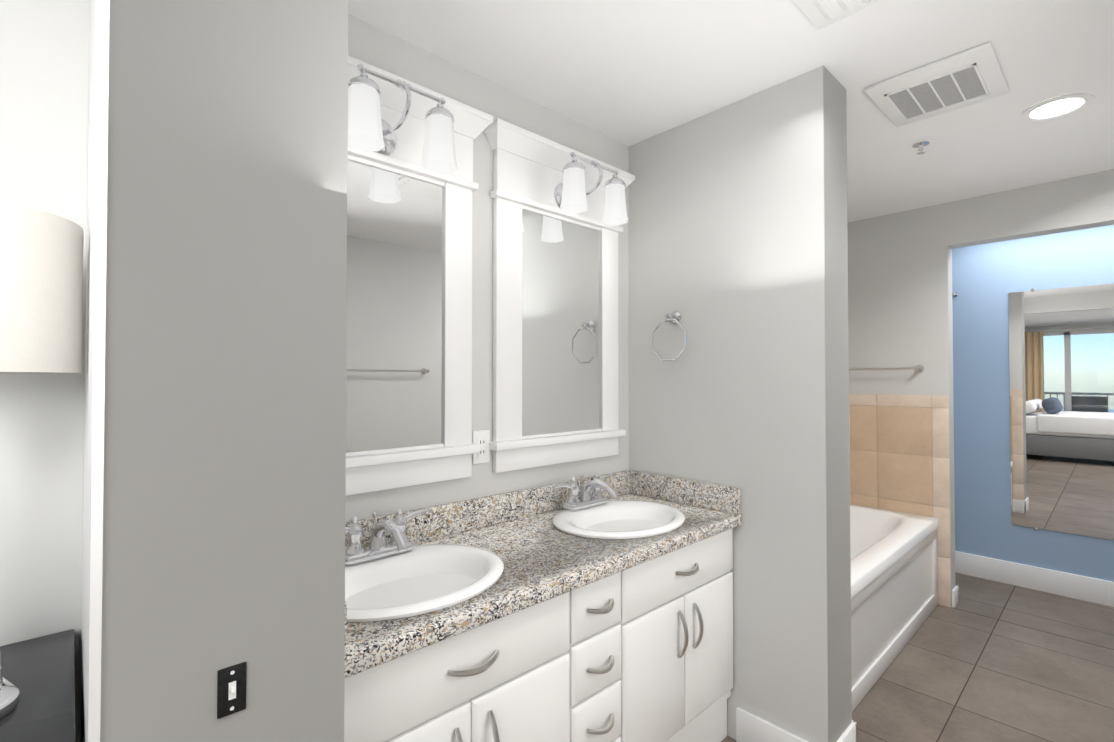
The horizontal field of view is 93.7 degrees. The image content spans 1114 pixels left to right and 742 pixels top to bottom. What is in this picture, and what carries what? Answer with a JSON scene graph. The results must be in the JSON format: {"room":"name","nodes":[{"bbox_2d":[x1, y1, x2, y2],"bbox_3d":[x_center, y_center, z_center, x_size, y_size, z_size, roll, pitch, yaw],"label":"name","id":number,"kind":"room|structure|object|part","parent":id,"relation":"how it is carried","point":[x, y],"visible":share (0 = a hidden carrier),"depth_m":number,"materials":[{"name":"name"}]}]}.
{"room":"bathroom","nodes":[
{"label":"bathroom","id":0,"kind":"room"},
{"bbox_2d":[100,0,347,741],"bbox_3d":[-0.489,0.165,0.806,0.321,2.440,0.002,1,-1,-43],"label":"left partition end skin","id":1,"kind":"structure","parent":0,"point":[224,490],"depth_m":0.79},
{"bbox_2d":[217,662,245,718],"bbox_3d":[-0.491,0.485,0.790,0.038,0.072,0.014,1,-1,-43],"label":"switch plate","id":2,"kind":"object","parent":1,"relation":"attached to","point":[231,689],"visible":1,"depth_m":0.79,"materials":[{"name":"black plastic"}]},
{"bbox_2d":[0,0,628,741],"bbox_3d":[-1.244,0.168,1.004,9.920,2.440,0.120,1,-1,-43],"label":"wall","id":3,"kind":"structure","parent":0,"point":[44,74],"depth_m":1.11,"materials":[{"name":"grey paint"}]},
{"bbox_2d":[345,598,347,653],"bbox_3d":[-0.573,0.480,1.151,0.020,0.099,0.522,1,-1,-43],"label":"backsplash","id":4,"kind":"structure","parent":3,"relation":"attached to","point":[346,599],"depth_m":0.97,"materials":[{"name":"grey stone"}]},
{"bbox_2d":[346,55,492,495],"bbox_3d":[-0.442,-0.259,1.508,0.684,1.228,0.241,1,-1,-43],"label":"vanity mirror","id":5,"kind":"object","parent":3,"relation":"attached to","point":[412,186],"visible":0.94,"depth_m":1.61,"materials":[{"name":"white mirror"}]},
{"bbox_3d":[-0.541,-0.189,1.569,0.458,0.866,0.006,1,-1,-43],"label":"glass","id":6,"kind":"part","parent":5,"relation":"part of","materials":[{"name":"silver metal"}]},
{"bbox_2d":[348,64,457,173],"bbox_3d":[-0.461,-0.694,1.478,0.324,0.207,0.215,1,-1,-43],"label":"sconce","id":7,"kind":"object","parent":5,"relation":"attached to","point":[385,136],"depth_m":1.49,"materials":[{"name":"white glass"}]},
{"bbox_2d":[473,430,489,463],"bbox_3d":[-0.264,0.265,1.823,0.070,0.114,0.010,1,-1,-43],"label":"outlet plate","id":8,"kind":"object","parent":3,"relation":"attached to","point":[482,438],"visible":0.94,"depth_m":1.82,"materials":[{"name":"white plastic"}]},
{"bbox_2d":[412,470,627,537],"bbox_3d":[-0.215,0.490,1.853,1.500,0.099,0.020,1,-1,-43],"label":"backsplash","id":9,"kind":"structure","parent":3,"relation":"attached to","point":[471,514],"depth_m":1.82,"materials":[{"name":"grey stone"}]},
{"bbox_2d":[484,118,634,472],"bbox_3d":[0.095,-0.251,2.006,0.749,1.228,0.241,1,-1,-43],"label":"vanity mirror","id":10,"kind":"object","parent":3,"relation":"attached to","point":[559,214],"visible":0.98,"depth_m":2.02,"materials":[{"name":"white mirror"}]},
{"bbox_3d":[0.023,-0.181,2.093,0.448,0.866,0.006,1,-1,-43],"label":"glass","id":11,"kind":"part","parent":10,"relation":"part of","materials":[{"name":"silver metal"}]},
{"bbox_2d":[554,152,627,224],"bbox_3d":[0.104,-0.686,2.003,0.324,0.207,0.215,1,-1,-43],"label":"sconce","id":12,"kind":"object","parent":10,"relation":"attached to","point":[574,190],"depth_m":2.00,"materials":[{"name":"white glass"}]},
{"bbox_2d":[628,66,827,741],"bbox_3d":[0.697,0.185,2.146,0.220,2.440,0.848,1,-1,-43],"label":"wall","id":13,"kind":"structure","parent":0,"point":[726,232],"depth_m":1.95,"materials":[{"name":"grey paint"}]},
{"bbox_2d":[652,311,686,360],"bbox_3d":[0.478,-0.147,2.178,0.063,0.211,0.171,1,-1,-43],"label":"towel ring","id":14,"kind":"object","parent":13,"relation":"attached to","point":[674,317],"visible":1,"depth_m":2.17,"materials":[{"name":"silver metal"}]},
{"bbox_2d":[628,470,740,513],"bbox_3d":[0.512,0.495,2.158,0.020,0.099,0.522,1,-1,-43],"label":"backsplash","id":15,"kind":"structure","parent":13,"relation":"attached to","point":[711,496],"depth_m":2.12,"materials":[{"name":"grey stone"}]},
{"bbox_2d":[736,707,807,741],"bbox_3d":[0.796,1.336,1.851,0.014,0.130,0.339,1,-1,-43],"label":"baseboard","id":16,"kind":"structure","parent":13,"relation":"attached to","point":[750,727],"depth_m":1.91,"materials":[{"name":"white wood"}]},
{"bbox_2d":[849,425,851,718],"bbox_3d":[0.782,0.771,2.214,0.008,1.270,0.849,1,-1,-43],"label":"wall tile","id":17,"kind":"structure","parent":13,"relation":"attached to","point":[850,572],"depth_m":1.90,"materials":[{"name":"beige tile"}]},
{"bbox_2d":[348,0,1113,222],"bbox_3d":[0.147,-1.125,-0.565,10.040,0.100,4.340,1,-1,-43],"label":"ceiling","id":18,"kind":"structure","parent":0,"point":[628,73],"depth_m":1.77,"materials":[{"name":"paint"}]},
{"bbox_2d":[793,0,881,29],"bbox_3d":[0.763,-1.038,1.333,0.385,0.029,0.325,1,-1,-43],"label":"ceiling vent","id":19,"kind":"object","parent":18,"relation":"in","point":[820,14],"visible":1,"depth_m":1.49,"materials":[{"name":"white plastic"}]},
{"bbox_2d":[913,141,928,154],"bbox_3d":[1.654,-1.011,2.372,0.064,0.042,0.064,1,-1,-43],"label":"sprinkler","id":20,"kind":"object","parent":18,"relation":"attached to","point":[920,145],"visible":1,"depth_m":2.37,"materials":[{"name":"silver metal"}]},
{"bbox_2d":[865,42,1008,126],"bbox_3d":[1.397,-1.028,1.917,0.410,0.020,0.360,1,-1,-43],"label":"ceiling vent","id":21,"kind":"object","parent":18,"relation":"in","point":[974,75],"visible":1,"depth_m":1.88,"materials":[{"name":"white plastic"}]},
{"bbox_2d":[1021,93,1094,121],"bbox_3d":[1.962,-1.032,2.051,0.210,0.010,0.210,1,-1,-43],"label":"recessed light","id":22,"kind":"object","parent":18,"relation":"in","point":[1057,107],"visible":1,"depth_m":2.04,"materials":[{"name":"white glass"}]},
{"bbox_2d":[823,65,851,741],"bbox_3d":[0.987,0.180,1.834,0.220,2.440,0.002,1,-1,-43],"label":"wall","id":23,"kind":"structure","parent":0,"point":[837,416],"depth_m":1.83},
{"bbox_2d":[721,572,1113,741],"bbox_3d":[-0.835,1.401,-1.513,12.720,0.100,4.340,1,-1,-43],"label":"floor","id":24,"kind":"structure","parent":0,"point":[985,660],"depth_m":2.42,"materials":[{"name":"tile"}]},
{"bbox_2d":[0,629,74,741],"bbox_3d":[-1.358,0.958,0.421,1.416,0.843,0.551,1,-1,-43],"label":"dresser","id":25,"kind":"object","parent":24,"relation":"on","point":[39,673],"visible":1,"depth_m":0.90,"materials":[{"name":"grey paint"}]},
{"bbox_2d":[0,201,83,719],"bbox_3d":[-0.972,0.128,0.870,0.262,0.828,0.405,1,-1,-43],"label":"table lamp","id":26,"kind":"object","parent":25,"relation":"on","point":[41,280],"visible":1,"depth_m":0.80,"materials":[{"name":"white fabric"}]},
{"bbox_3d":[-0.924,0.329,0.815,0.084,0.381,0.084,1,-1,-43],"label":"glass","id":27,"kind":"part","parent":26,"relation":"part of","materials":[{"name":"white"}]},
{"bbox_3d":[-1.055,0.540,0.917,0.154,0.006,0.214,1,-1,-43],"label":"cord","id":28,"kind":"part","parent":26,"relation":"part of","materials":[{"name":"white plastic"}]},
{"bbox_3d":[-0.924,-0.122,0.822,0.262,0.249,0.262,1,-1,-43],"label":"lamp shade","id":29,"kind":"part","parent":26,"relation":"part of","materials":[{"name":"fabric"}]},
{"bbox_2d":[344,522,741,741],"bbox_3d":[-0.034,0.988,1.650,1.500,0.820,0.553,1,-1,-43],"label":"bathroom vanity","id":30,"kind":"object","parent":24,"relation":"on","point":[597,607],"depth_m":1.43,"materials":[{"name":"white wood"}]},
{"bbox_2d":[344,494,741,673],"bbox_3d":[-0.036,0.558,1.659,1.500,0.040,0.546,1,-1,-43],"label":"countertop","id":31,"kind":"structure","parent":30,"relation":"on","point":[567,560],"depth_m":1.44,"materials":[{"name":"grey stone"}]},
{"bbox_2d":[345,507,431,565],"bbox_3d":[-0.459,0.456,1.418,0.316,0.123,0.196,1,-1,-43],"label":"faucet","id":32,"kind":"object","parent":31,"relation":"on","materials":[{"name":"silver metal"}]},
{"bbox_2d":[345,530,543,641],"bbox_3d":[-0.386,0.594,1.337,0.528,0.158,0.440,1,-1,-43],"label":"sink","id":33,"kind":"object","parent":31,"relation":"in","point":[449,568],"depth_m":1.39,"materials":[{"name":"white ceramic"}]},
{"bbox_2d":[552,473,619,509],"bbox_3d":[0.155,0.464,1.988,0.316,0.123,0.196,1,-1,-43],"label":"faucet","id":34,"kind":"object","parent":31,"relation":"on","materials":[{"name":"silver metal"}]},
{"bbox_2d":[524,494,715,549],"bbox_3d":[0.228,0.603,1.907,0.528,0.158,0.440,1,-1,-43],"label":"sink","id":35,"kind":"object","parent":31,"relation":"in","point":[631,520],"depth_m":1.95,"materials":[{"name":"white ceramic"}]},
{"bbox_2d":[850,504,938,711],"bbox_3d":[1.411,1.149,2.840,1.766,0.532,0.756,1,-1,-43],"label":"bathtub","id":36,"kind":"object","parent":24,"relation":"on","point":[894,579],"visible":0.29,"depth_m":2.63,"materials":[{"name":"white ceramic"}]},
{"bbox_2d":[847,169,1113,607],"bbox_3d":[2.441,0.200,3.148,0.120,2.440,1.750,1,-1,-43],"label":"wall","id":37,"kind":"structure","parent":0,"point":[900,312],"depth_m":3.23,"materials":[{"name":"grey paint"}]},
{"bbox_2d":[849,365,923,372],"bbox_3d":[2.024,-0.011,3.453,0.079,0.048,0.657,1,-1,-43],"label":"towel bar","id":38,"kind":"object","parent":37,"relation":"attached to","point":[918,368],"visible":0.52,"depth_m":3.29,"materials":[{"name":"silver metal"}]},
{"bbox_2d":[849,394,950,607],"bbox_3d":[2.080,0.789,3.435,0.008,1.270,0.824,1,-1,-43],"label":"wall tile","id":39,"kind":"structure","parent":37,"relation":"attached to","point":[899,453],"depth_m":3.30,"materials":[{"name":"beige tile"}]},
{"bbox_2d":[952,585,958,606],"bbox_3d":[2.180,1.375,3.510,0.014,0.100,0.839,1,-1,-43],"label":"baseboard","id":40,"kind":"structure","parent":37,"relation":"attached to","point":[955,592],"depth_m":3.14,"materials":[{"name":"white"}]},
{"bbox_2d":[952,225,1113,581],"bbox_3d":[3.245,0.203,3.369,0.120,2.440,2.520,1,-1,-43],"label":"wall","id":41,"kind":"structure","parent":0,"point":[987,278],"depth_m":3.55,"materials":[{"name":"paint"}]},
{"bbox_2d":[955,551,1113,606],"bbox_3d":[3.154,1.348,3.350,0.016,0.150,2.400,1,-1,-43],"label":"baseboard","id":42,"kind":"structure","parent":41,"relation":"attached to","point":[1094,590],"depth_m":3.38,"materials":[{"name":"white"}]},
{"bbox_2d":[1008,283,1113,539],"bbox_3d":[3.280,0.246,3.235,0.009,1.578,0.717,1,-1,-43],"label":"mirror","id":43,"kind":"object","parent":41,"relation":"attached to","point":[1061,355],"visible":1,"depth_m":3.31,"materials":[{"name":"silver metal"}]},
{"bbox_3d":[-0.693,0.168,1.026,0.321,2.440,0.598,1,-1,-43],"label":"wall","id":44,"kind":"structure","parent":0,"visible":0},
{"bbox_2d":[80,0,109,741],"bbox_3d":[-0.812,0.167,0.910,0.012,2.440,0.602,1,-1,-43],"label":"door frame","id":45,"kind":"structure","parent":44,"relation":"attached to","point":[91,635],"depth_m":0.70,"materials":[{"name":"white"}]}
]}

